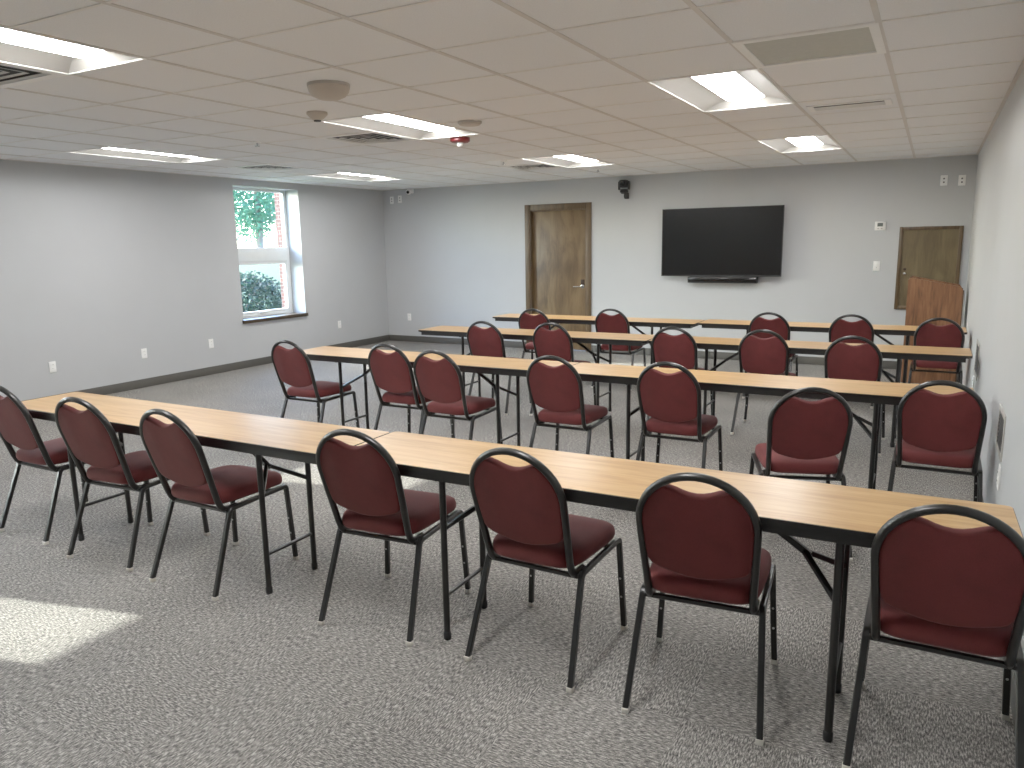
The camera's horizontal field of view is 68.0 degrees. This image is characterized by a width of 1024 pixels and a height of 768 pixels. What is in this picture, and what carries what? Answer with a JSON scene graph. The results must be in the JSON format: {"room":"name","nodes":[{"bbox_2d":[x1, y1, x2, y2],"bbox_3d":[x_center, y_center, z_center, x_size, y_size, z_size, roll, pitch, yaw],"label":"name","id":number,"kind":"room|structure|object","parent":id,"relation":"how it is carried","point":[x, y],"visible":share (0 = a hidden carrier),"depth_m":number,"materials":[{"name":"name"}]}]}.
{"room":"training room","nodes":[
{"label":"training room","id":0,"kind":"room"},
{"bbox_2d":[0,160,388,400],"bbox_3d":[-5.182,-1.020,7.471,0.320,2.631,12.862,5,12,28],"label":"wall","id":1,"kind":"structure","parent":0,"point":[99,267],"depth_m":8.86,"materials":[{"name":"paint"}]},
{"bbox_2d":[48,361,56,372],"bbox_3d":[-4.807,-0.178,7.943,0.011,0.116,0.072,5,12,28],"label":"power outlet","id":2,"kind":"object","parent":1,"relation":"attached to","point":[52,365],"visible":1,"depth_m":7.94,"materials":[{"name":"white plastic"}]},
{"bbox_2d":[141,348,147,358],"bbox_3d":[-4.294,-0.357,8.862,0.011,0.116,0.072,5,12,28],"label":"power outlet","id":3,"kind":"object","parent":1,"relation":"attached to","point":[143,351],"visible":1,"depth_m":8.86,"materials":[{"name":"white plastic"}]},
{"bbox_2d":[24,335,389,400],"bbox_3d":[-5.015,0.236,7.623,0.012,0.100,12.222,5,12,28],"label":"baseboard","id":4,"kind":"structure","parent":1,"relation":"attached to","point":[125,386],"depth_m":9.46,"materials":[{"name":"rubber"}]},
{"bbox_2d":[208,339,213,347],"bbox_3d":[-3.837,-0.517,9.681,0.011,0.116,0.072,5,12,28],"label":"power outlet","id":5,"kind":"object","parent":1,"relation":"attached to","point":[211,344],"visible":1,"depth_m":9.68,"materials":[{"name":"white plastic"}]},
{"bbox_2d":[233,187,308,323],"bbox_3d":[-3.435,-1.793,10.526,0.345,1.793,1.200,5,12,28],"label":"window","id":6,"kind":"structure","parent":1,"relation":"in","point":[277,255],"depth_m":10.81,"materials":[{"name":"white plastic"}]},
{"bbox_2d":[0,340,1014,767],"bbox_3d":[-1.354,0.639,5.657,8.999,0.100,12.862,5,12,28],"label":"floor","id":7,"kind":"structure","parent":0,"point":[103,665],"depth_m":3.06,"materials":[{"name":"carpet"}]},
{"bbox_2d":[0,386,132,544],"bbox_3d":[-2.650,0.392,4.406,0.464,0.885,0.574,5,12,28],"label":"banquet chair","id":8,"kind":"object","parent":7,"relation":"on","point":[18,428],"visible":0.63,"depth_m":4.22,"materials":[{"name":"red fabric"}]},
{"bbox_2d":[55,397,209,571],"bbox_3d":[-2.031,0.451,4.032,0.464,0.885,0.574,4,11,23],"label":"banquet chair","id":9,"kind":"object","parent":7,"relation":"on","point":[88,435],"visible":0.86,"depth_m":3.85,"materials":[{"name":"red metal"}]},
{"bbox_2d":[21,392,389,593],"bbox_3d":[-1.710,0.533,3.955,2.410,0.740,0.435,5,12,28],"label":"folding table","id":10,"kind":"object","parent":7,"relation":"on","point":[259,436],"visible":0.74,"depth_m":3.70,"materials":[{"name":"brown wood"}]},
{"bbox_2d":[139,409,298,601],"bbox_3d":[-1.445,0.501,3.709,0.464,0.885,0.574,5,12,28],"label":"banquet chair","id":11,"kind":"object","parent":7,"relation":"on","point":[174,451],"visible":0.99,"depth_m":3.54,"materials":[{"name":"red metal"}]},
{"bbox_2d":[271,340,359,427],"bbox_3d":[-1.611,0.050,6.156,0.464,0.885,0.574,5,12,28],"label":"banquet chair","id":12,"kind":"object","parent":7,"relation":"on","point":[293,367],"visible":0.89,"depth_m":5.98,"materials":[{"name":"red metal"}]},
{"bbox_2d":[316,429,470,646],"bbox_3d":[-0.522,0.564,3.283,0.464,0.885,0.574,4,12,24],"label":"banquet chair","id":13,"kind":"object","parent":7,"relation":"on","point":[365,480],"visible":0.96,"depth_m":3.10,"materials":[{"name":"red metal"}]},
{"bbox_2d":[368,343,450,433],"bbox_3d":[-0.790,0.093,5.845,0.464,0.885,0.574,5,12,28],"label":"banquet chair","id":14,"kind":"object","parent":7,"relation":"on","point":[392,373],"visible":0.66,"depth_m":5.65,"materials":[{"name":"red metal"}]},
{"bbox_2d":[304,346,577,445],"bbox_3d":[-0.669,0.159,5.880,2.410,0.740,0.435,5,12,28],"label":"folding table","id":15,"kind":"object","parent":7,"relation":"on","point":[481,365],"visible":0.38,"depth_m":5.68,"materials":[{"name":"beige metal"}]},
{"bbox_2d":[413,350,502,443],"bbox_3d":[-0.401,0.158,5.462,0.464,0.885,0.574,5,12,28],"label":"banquet chair","id":16,"kind":"object","parent":7,"relation":"on","point":[439,381],"visible":0.79,"depth_m":5.28,"materials":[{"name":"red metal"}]},
{"bbox_2d":[467,321,530,415],"bbox_3d":[-0.141,-0.197,7.347,0.464,0.885,0.574,5,12,28],"label":"banquet chair","id":17,"kind":"object","parent":7,"relation":"on","point":[488,342],"visible":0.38,"depth_m":7.11,"materials":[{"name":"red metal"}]},
{"bbox_2d":[518,309,550,358],"bbox_3d":[0.357,-0.431,8.564,0.464,0.885,0.574,5,12,28],"label":"banquet chair","id":18,"kind":"object","parent":7,"relation":"on","point":[526,321],"visible":0.36,"depth_m":8.32,"materials":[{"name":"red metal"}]},
{"bbox_2d":[418,326,653,411],"bbox_3d":[0.209,-0.133,7.371,2.410,0.740,0.435,5,12,28],"label":"folding table","id":19,"kind":"object","parent":7,"relation":"on","point":[598,338],"visible":0.55,"depth_m":7.11,"materials":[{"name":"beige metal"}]},
{"bbox_2d":[464,447,627,693],"bbox_3d":[0.133,0.613,2.956,0.464,0.885,0.574,5,12,30],"label":"banquet chair","id":20,"kind":"object","parent":7,"relation":"on","point":[527,507],"visible":1,"depth_m":2.77,"materials":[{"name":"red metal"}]},
{"bbox_2d":[529,322,595,415],"bbox_3d":[0.477,-0.163,7.111,0.464,0.885,0.574,5,12,28],"label":"banquet chair","id":21,"kind":"object","parent":7,"relation":"on","point":[558,342],"visible":0.46,"depth_m":6.87,"materials":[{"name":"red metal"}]},
{"bbox_2d":[526,355,613,457],"bbox_3d":[0.381,0.207,5.120,0.464,0.885,0.574,5,12,28],"label":"banquet chair","id":22,"kind":"object","parent":7,"relation":"on","point":[558,390],"visible":0.91,"depth_m":4.93,"materials":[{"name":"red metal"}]},
{"bbox_2d":[492,313,704,367],"bbox_3d":[0.929,-0.379,8.629,2.410,0.740,0.435,5,12,28],"label":"folding table","id":23,"kind":"object","parent":7,"relation":"on","point":[564,319],"visible":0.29,"depth_m":8.34,"materials":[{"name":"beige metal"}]},
{"bbox_2d":[591,308,645,390],"bbox_3d":[1.189,-0.417,8.413,0.464,0.885,0.574,5,12,28],"label":"banquet chair","id":24,"kind":"object","parent":7,"relation":"on","point":[604,323],"visible":0.7,"depth_m":8.20,"materials":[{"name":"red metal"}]},
{"bbox_2d":[636,361,722,470],"bbox_3d":[1.049,0.257,4.791,0.464,0.885,0.574,5,12,28],"label":"banquet chair","id":25,"kind":"object","parent":7,"relation":"on","point":[672,401],"visible":0.84,"depth_m":4.60,"materials":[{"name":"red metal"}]},
{"bbox_2d":[646,327,712,421],"bbox_3d":[1.468,-0.085,6.597,0.464,0.885,0.574,5,12,28],"label":"banquet chair","id":26,"kind":"object","parent":7,"relation":"on","point":[681,349],"visible":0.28,"depth_m":6.35,"materials":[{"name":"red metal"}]},
{"bbox_2d":[357,431,1023,742],"bbox_3d":[0.429,0.703,2.841,2.410,0.740,0.435,5,12,27],"label":"folding table","id":27,"kind":"object","parent":7,"relation":"on","point":[845,516],"visible":0.76,"depth_m":2.61,"materials":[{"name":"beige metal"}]},
{"bbox_2d":[621,472,777,745],"bbox_3d":[0.679,0.660,2.648,0.464,0.885,0.574,4,11,23],"label":"banquet chair","id":28,"kind":"object","parent":7,"relation":"on","point":[702,546],"visible":1,"depth_m":2.44,"materials":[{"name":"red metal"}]},
{"bbox_2d":[730,329,795,434],"bbox_3d":[2.121,-0.042,6.303,0.464,0.885,0.574,5,12,28],"label":"banquet chair","id":29,"kind":"object","parent":7,"relation":"on","point":[770,356],"visible":0.55,"depth_m":6.07,"materials":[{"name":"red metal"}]},
{"bbox_2d":[742,312,797,398],"bbox_3d":[2.646,-0.313,7.713,0.464,0.885,0.574,5,12,28],"label":"banquet chair","id":30,"kind":"object","parent":7,"relation":"on","point":[779,325],"visible":0.33,"depth_m":7.45,"materials":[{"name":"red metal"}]},
{"bbox_2d":[573,363,973,488],"bbox_3d":[1.453,0.333,4.740,2.410,0.740,0.435,5,12,28],"label":"folding table","id":31,"kind":"object","parent":7,"relation":"on","point":[878,393],"visible":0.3,"depth_m":4.52,"materials":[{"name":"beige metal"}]},
{"bbox_2d":[749,387,852,561],"bbox_3d":[1.505,0.400,3.977,0.464,0.885,0.574,1,11,11],"label":"banquet chair","id":32,"kind":"object","parent":7,"relation":"on","point":[804,437],"visible":0.8,"depth_m":3.75,"materials":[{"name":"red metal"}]},
{"bbox_2d":[648,336,972,446],"bbox_3d":[2.338,0.041,6.234,2.410,0.740,0.435,5,12,28],"label":"folding table","id":33,"kind":"object","parent":7,"relation":"on","point":[899,352],"visible":0.68,"depth_m":5.92,"materials":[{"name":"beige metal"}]},
{"bbox_2d":[698,319,966,395],"bbox_3d":[3.094,-0.217,7.556,2.410,0.740,0.435,5,12,28],"label":"folding table","id":34,"kind":"object","parent":7,"relation":"on","point":[903,330],"visible":0.44,"depth_m":7.37,"materials":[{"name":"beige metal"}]},
{"bbox_2d":[821,314,873,408],"bbox_3d":[3.304,-0.262,7.381,0.464,0.885,0.574,5,12,28],"label":"banquet chair","id":35,"kind":"object","parent":7,"relation":"on","point":[839,328],"visible":0.39,"depth_m":7.12,"materials":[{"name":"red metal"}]},
{"bbox_2d":[824,336,884,455],"bbox_3d":[2.620,0.038,5.823,0.464,0.885,0.574,5,12,28],"label":"banquet chair","id":36,"kind":"object","parent":7,"relation":"on","point":[863,362],"visible":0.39,"depth_m":5.58,"materials":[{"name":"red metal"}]},
{"bbox_2d":[900,276,963,383],"bbox_3d":[4.628,-0.600,8.359,0.530,1.148,0.440,5,12,28],"label":"lectern","id":37,"kind":"object","parent":7,"relation":"on","point":[927,299],"visible":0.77,"depth_m":8.15,"materials":[{"name":"brown wood"}]},
{"bbox_2d":[842,504,1023,767],"bbox_3d":[1.314,0.710,2.321,0.464,0.885,0.574,5,12,28],"label":"banquet chair","id":38,"kind":"object","parent":7,"relation":"on","point":[933,584],"visible":1,"depth_m":2.12,"materials":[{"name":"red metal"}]},
{"bbox_2d":[908,317,964,383],"bbox_3d":[3.885,-0.192,6.946,0.464,0.885,0.574,5,12,28],"label":"banquet chair","id":39,"kind":"object","parent":7,"relation":"on","point":[927,334],"visible":0.68,"depth_m":6.73,"materials":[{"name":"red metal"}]},
{"bbox_2d":[887,380,986,502],"bbox_3d":[2.273,0.371,4.060,0.464,0.885,0.574,5,12,28],"label":"banquet chair","id":40,"kind":"object","parent":7,"relation":"on","point":[946,430],"visible":0.85,"depth_m":3.86,"materials":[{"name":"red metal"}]},
{"bbox_2d":[0,0,1023,190],"bbox_3d":[-1.398,-1.913,5.184,8.359,0.152,12.222,5,12,28],"label":"ceiling","id":41,"kind":"structure","parent":0,"point":[542,78],"depth_m":4.28,"materials":[{"name":"tile"}]},
{"bbox_2d":[0,62,66,87],"bbox_3d":[-2.672,-1.561,3.753,0.608,0.027,0.608,5,12,28],"label":"ceiling vent","id":42,"kind":"object","parent":41,"relation":"in","point":[11,75],"visible":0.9,"depth_m":3.90,"materials":[{"name":"white plastic"}]},
{"bbox_2d":[0,26,146,74],"bbox_3d":[-2.284,-1.477,3.198,0.608,0.051,1.218,5,12,28],"label":"ceiling light","id":43,"kind":"object","parent":41,"relation":"attached to","point":[27,49],"visible":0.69,"depth_m":3.60,"materials":[{"name":"white"}]},
{"bbox_2d":[0,28,103,58],"bbox_3d":[-2.285,-1.491,3.196,0.250,0.022,1.060,5,12,28],"label":"diffuser","id":44,"kind":"object","parent":43,"relation":"attached to","point":[10,37],"depth_m":3.44,"materials":[{"name":"white plastic"}]},
{"bbox_2d":[68,147,219,162],"bbox_3d":[-3.493,-2.211,7.273,0.608,0.051,1.218,5,12,28],"label":"ceiling light","id":45,"kind":"object","parent":41,"relation":"attached to","point":[106,151],"visible":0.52,"depth_m":7.41,"materials":[{"name":"white"}]},
{"bbox_2d":[103,147,195,157],"bbox_3d":[-3.493,-2.226,7.271,0.250,0.022,1.060,5,12,28],"label":"diffuser","id":46,"kind":"object","parent":45,"relation":"attached to","point":[108,147],"depth_m":7.27,"materials":[{"name":"white plastic"}]},
{"bbox_2d":[229,164,306,171],"bbox_3d":[-2.760,-2.456,8.588,0.608,0.027,0.608,5,12,28],"label":"ceiling vent","id":47,"kind":"object","parent":41,"relation":"in","point":[265,167],"visible":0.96,"depth_m":8.64,"materials":[{"name":"white plastic"}]},
{"bbox_2d":[306,110,327,121],"bbox_3d":[-1.311,-1.799,5.110,0.140,0.064,0.140,5,12,28],"label":"sensor","id":48,"kind":"object","parent":41,"relation":"attached to","point":[317,116],"visible":1,"depth_m":5.07,"materials":[{"name":"white plastic"}]},
{"bbox_2d":[307,80,349,100],"bbox_3d":[-1.022,-1.630,4.238,0.236,0.087,0.236,5,12,28],"label":"speaker","id":49,"kind":"object","parent":41,"relation":"attached to","point":[324,90],"visible":1,"depth_m":4.16},
{"bbox_2d":[307,172,401,180],"bbox_3d":[-2.027,-2.724,9.899,0.608,0.051,1.218,5,12,28],"label":"ceiling light","id":50,"kind":"object","parent":41,"relation":"attached to","point":[344,175],"visible":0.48,"depth_m":10.12,"materials":[{"name":"white"}]},
{"bbox_2d":[341,173,382,177],"bbox_3d":[-2.027,-2.738,9.896,0.250,0.022,1.060,5,12,28],"label":"diffuser","id":51,"kind":"object","parent":50,"relation":"attached to","point":[341,173],"depth_m":10.02,"materials":[{"name":"white plastic"}]},
{"bbox_2d":[317,132,415,145],"bbox_3d":[-1.207,-2.073,6.378,0.608,0.027,0.608,5,12,28],"label":"ceiling vent","id":52,"kind":"object","parent":41,"relation":"in","point":[366,138],"visible":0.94,"depth_m":6.43,"materials":[{"name":"white plastic"}]},
{"bbox_2d":[321,113,478,139],"bbox_3d":[-0.819,-1.989,5.824,0.608,0.051,1.218,5,12,28],"label":"ceiling light","id":53,"kind":"object","parent":41,"relation":"attached to","point":[386,123],"visible":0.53,"depth_m":5.94,"materials":[{"name":"white"}]},
{"bbox_2d":[366,114,453,132],"bbox_3d":[-0.819,-2.003,5.821,0.250,0.022,1.060,5,12,28],"label":"diffuser","id":54,"kind":"object","parent":53,"relation":"attached to","point":[387,118],"depth_m":5.84,"materials":[{"name":"white plastic"}]},
{"bbox_2d":[450,136,469,147],"bbox_3d":[-0.441,-2.052,6.445,0.168,0.083,0.168,5,12,28],"label":"fire alarm","id":55,"kind":"object","parent":41,"relation":"attached to","point":[459,140],"visible":0.99,"depth_m":6.38,"materials":[{"name":"red plastic"}]},
{"bbox_2d":[458,120,481,126],"bbox_3d":[-0.312,-1.926,5.608,0.180,0.029,0.180,5,12,28],"label":"smoke detector","id":56,"kind":"object","parent":41,"relation":"attached to","point":[466,123],"visible":1,"depth_m":5.56,"materials":[{"name":"white plastic"}]},
{"bbox_2d":[502,163,566,170],"bbox_3d":[0.259,-2.585,9.003,0.608,0.027,0.608,5,12,28],"label":"ceiling vent","id":57,"kind":"object","parent":41,"relation":"in","point":[530,166],"visible":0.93,"depth_m":9.08,"materials":[{"name":"white plastic"}]},
{"bbox_2d":[521,154,614,167],"bbox_3d":[0.647,-2.501,8.449,0.608,0.051,1.218,5,12,28],"label":"ceiling light","id":58,"kind":"object","parent":41,"relation":"attached to","point":[568,161],"visible":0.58,"depth_m":8.67,"materials":[{"name":"white plastic"}]},
{"bbox_2d":[554,155,596,162],"bbox_3d":[0.647,-2.515,8.446,0.250,0.022,1.060,5,12,28],"label":"diffuser","id":59,"kind":"object","parent":58,"relation":"attached to","point":[572,158],"depth_m":8.56,"materials":[{"name":"white plastic"}]},
{"bbox_2d":[647,68,794,111],"bbox_3d":[1.321,-1.811,4.664,0.608,0.051,1.218,5,12,28],"label":"ceiling light","id":60,"kind":"object","parent":41,"relation":"attached to","point":[750,88],"visible":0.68,"depth_m":4.75,"materials":[{"name":"white"}]},
{"bbox_2d":[692,72,764,101],"bbox_3d":[1.320,-1.825,4.661,0.250,0.022,1.060,5,12,28],"label":"diffuser","id":61,"kind":"object","parent":60,"relation":"attached to","point":[733,86],"depth_m":4.66,"materials":[{"name":"white plastic"}]},
{"bbox_2d":[757,135,842,152],"bbox_3d":[2.787,-2.323,7.289,0.608,0.051,1.218,5,12,28],"label":"ceiling light","id":62,"kind":"object","parent":41,"relation":"attached to","point":[821,142],"visible":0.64,"depth_m":7.50,"materials":[{"name":"white"}]},
{"bbox_2d":[786,136,821,146],"bbox_3d":[2.786,-2.337,7.286,0.250,0.022,1.060,5,12,28],"label":"diffuser","id":63,"kind":"object","parent":62,"relation":"attached to","point":[813,141],"depth_m":7.38,"materials":[{"name":"white plastic"}]},
{"bbox_2d":[731,22,885,68],"bbox_3d":[1.416,-1.595,3.589,0.608,0.015,0.608,5,12,28],"label":"panel","id":64,"kind":"object","parent":41,"relation":"attached to","point":[866,39],"visible":0.86,"depth_m":3.58,"materials":[{"name":"white plastic"}]},
{"bbox_2d":[744,27,875,64],"bbox_3d":[1.416,-1.597,3.589,0.530,0.006,0.520,5,12,28],"label":"grille","id":65,"kind":"object","parent":64,"relation":"attached to","point":[857,41],"depth_m":3.59,"materials":[{"name":"white metal"}]},
{"bbox_2d":[798,94,898,114],"bbox_3d":[2.296,-1.899,5.165,0.608,0.023,0.608,5,12,28],"label":"ceiling vent","id":66,"kind":"object","parent":41,"relation":"in","point":[887,100],"visible":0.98,"depth_m":5.13,"materials":[{"name":"metal"}]},
{"bbox_2d":[383,155,977,360],"bbox_3d":[1.637,-1.757,10.806,8.359,2.631,0.320,5,12,28],"label":"wall","id":67,"kind":"structure","parent":0,"point":[455,255],"depth_m":10.25,"materials":[{"name":"paint"}]},
{"bbox_2d":[398,195,401,202],"bbox_3d":[-1.818,-2.996,12.301,0.072,0.116,0.011,5,12,28],"label":"wall plate","id":68,"kind":"object","parent":67,"relation":"attached to","point":[400,196],"visible":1,"depth_m":12.30,"materials":[{"name":"white plastic"}]},
{"bbox_2d":[406,189,413,194],"bbox_3d":[-1.645,-3.070,12.125,0.100,0.095,0.122,5,12,28],"label":"security camera","id":69,"kind":"object","parent":67,"relation":"attached to","point":[408,191],"visible":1,"depth_m":12.10,"materials":[{"name":"white plastic"}]},
{"bbox_2d":[524,202,591,351],"bbox_3d":[0.698,-1.569,11.228,1.070,2.140,0.118,5,12,28],"label":"door","id":70,"kind":"structure","parent":67,"relation":"in","point":[558,268],"depth_m":11.19,"materials":[{"name":"brown wood"}]},
{"bbox_2d":[618,179,629,198],"bbox_3d":[1.537,-2.670,10.408,0.160,0.255,0.154,5,12,28],"label":"camera","id":71,"kind":"object","parent":67,"relation":"attached to","point":[625,183],"visible":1,"depth_m":10.36,"materials":[{"name":"black plastic"}]},
{"bbox_2d":[389,335,901,368],"bbox_3d":[1.580,-0.484,10.892,8.339,0.100,0.012,5,12,28],"label":"baseboard","id":72,"kind":"structure","parent":67,"relation":"attached to","point":[515,344],"depth_m":10.87,"materials":[{"name":"rubber"}]},
{"bbox_2d":[687,276,757,282],"bbox_3d":[2.770,-1.377,9.988,0.900,0.091,0.126,5,12,28],"label":"soundbar","id":73,"kind":"object","parent":67,"relation":"attached to","point":[691,279],"visible":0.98,"depth_m":9.95,"materials":[{"name":"black plastic"}]},
{"bbox_2d":[688,278,755,281],"bbox_3d":[2.741,-1.363,9.937,0.880,0.052,0.006,5,12,28],"label":"speaker grille","id":74,"kind":"object","parent":73,"relation":"attached to","point":[689,279],"depth_m":9.93,"materials":[{"name":"black plastic"}]},
{"bbox_2d":[661,205,784,276],"bbox_3d":[2.733,-1.856,9.921,1.560,0.885,0.113,5,12,28],"label":"television","id":75,"kind":"object","parent":67,"relation":"attached to","point":[742,241],"visible":1,"depth_m":9.85,"materials":[{"name":"black glass"}]},
{"bbox_2d":[873,261,879,270],"bbox_3d":[4.390,-1.422,9.141,0.072,0.116,0.012,5,12,28],"label":"light switch","id":76,"kind":"object","parent":67,"relation":"attached to","point":[876,264],"visible":1,"depth_m":9.14,"materials":[{"name":"white plastic"}]},
{"bbox_2d":[875,221,885,229],"bbox_3d":[4.390,-1.883,9.042,0.120,0.104,0.031,5,12,28],"label":"thermostat","id":77,"kind":"object","parent":67,"relation":"attached to","point":[881,225],"visible":1,"depth_m":9.03,"materials":[{"name":"white plastic"}]},
{"bbox_2d":[894,226,963,308],"bbox_3d":[4.861,-1.350,8.868,0.652,0.968,0.052,5,12,28],"label":"door","id":78,"kind":"structure","parent":67,"relation":"in","point":[929,252],"depth_m":8.85,"materials":[{"name":"brown wood"}]},
{"bbox_2d":[940,175,947,185],"bbox_3d":[4.931,-2.324,8.663,0.072,0.116,0.011,5,12,28],"label":"wall plate","id":79,"kind":"object","parent":67,"relation":"attached to","point":[944,178],"visible":1,"depth_m":8.66,"materials":[{"name":"white plastic"}]},
{"bbox_2d":[958,175,965,185],"bbox_3d":[5.088,-2.303,8.579,0.072,0.116,0.011,5,12,28],"label":"wall plate","id":80,"kind":"object","parent":67,"relation":"attached to","point":[962,178],"visible":1,"depth_m":8.58,"materials":[{"name":"white plastic"}]},
{"bbox_2d":[961,68,1023,654],"bbox_3d":[2.428,-0.387,3.345,0.320,2.631,12.862,5,12,28],"label":"wall","id":81,"kind":"structure","parent":0,"point":[994,296],"depth_m":4.37,"materials":[{"name":"paint"}]},
{"bbox_2d":[974,339,979,380],"bbox_3d":[3.576,-0.192,5.837,0.006,0.270,0.400,5,12,28],"label":"air vent","id":82,"kind":"object","parent":81,"relation":"in","point":[976,364],"visible":1,"depth_m":5.82,"materials":[{"name":"white metal"}]},
{"bbox_2d":[958,374,1014,728],"bbox_3d":[2.305,0.845,3.654,0.008,0.100,12.222,5,12,28],"label":"baseboard","id":83,"kind":"structure","parent":81,"relation":"attached to","point":[1012,694],"depth_m":2.57,"materials":[{"name":"rubber"}]},
{"bbox_2d":[996,464,1000,490],"bbox_3d":[2.311,0.442,3.606,0.011,0.116,0.072,5,12,28],"label":"power outlet","id":84,"kind":"object","parent":81,"relation":"attached to","point":[999,465],"visible":1,"depth_m":3.58,"materials":[{"name":"white plastic"}]},
{"bbox_2d":[996,403,1006,461],"bbox_3d":[2.377,0.232,3.690,0.006,0.220,0.330,5,12,28],"label":"air vent","id":85,"kind":"object","parent":81,"relation":"in","point":[1001,426],"visible":1,"depth_m":3.67,"materials":[{"name":"white metal"}]},
{"label":"outside","id":86,"kind":"structure","parent":0,"visible":0},
{"bbox_2d":[239,264,280,311],"bbox_3d":[-5.662,-3.680,25.100,17.671,1.550,51.000,5,12,28],"label":"lawn","id":87,"kind":"structure","parent":86,"point":[272,270],"depth_m":22.48,"materials":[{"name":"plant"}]},
{"bbox_2d":[240,270,281,311],"bbox_3d":[-4.671,-1.270,12.748,2.057,1.316,2.023,-6,12,-27],"label":"bush","id":88,"kind":"object","parent":87,"relation":"on","point":[268,293],"visible":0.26,"depth_m":12.45,"materials":[{"name":"green plant"}]},
{"bbox_2d":[274,193,285,307],"bbox_3d":[-3.264,-2.075,11.694,0.475,3.200,0.450,5,12,28],"label":"brick pier","id":89,"kind":"structure","parent":87,"relation":"on","point":[276,195],"depth_m":11.54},
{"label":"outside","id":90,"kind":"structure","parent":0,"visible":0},
{"bbox_3d":[-27.663,-8.356,48.672,44.000,0.200,100.000,5,12,28],"label":"street","id":91,"kind":"object","parent":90,"visible":0},
{"bbox_2d":[233,190,276,247],"bbox_3d":[-12.212,-8.754,34.496,5.582,5.438,5.598,-8,13,-34],"label":"tree","id":92,"kind":"object","parent":91,"relation":"on","point":[254,217],"visible":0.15,"depth_m":33.82,"materials":[{"name":"green plant"}]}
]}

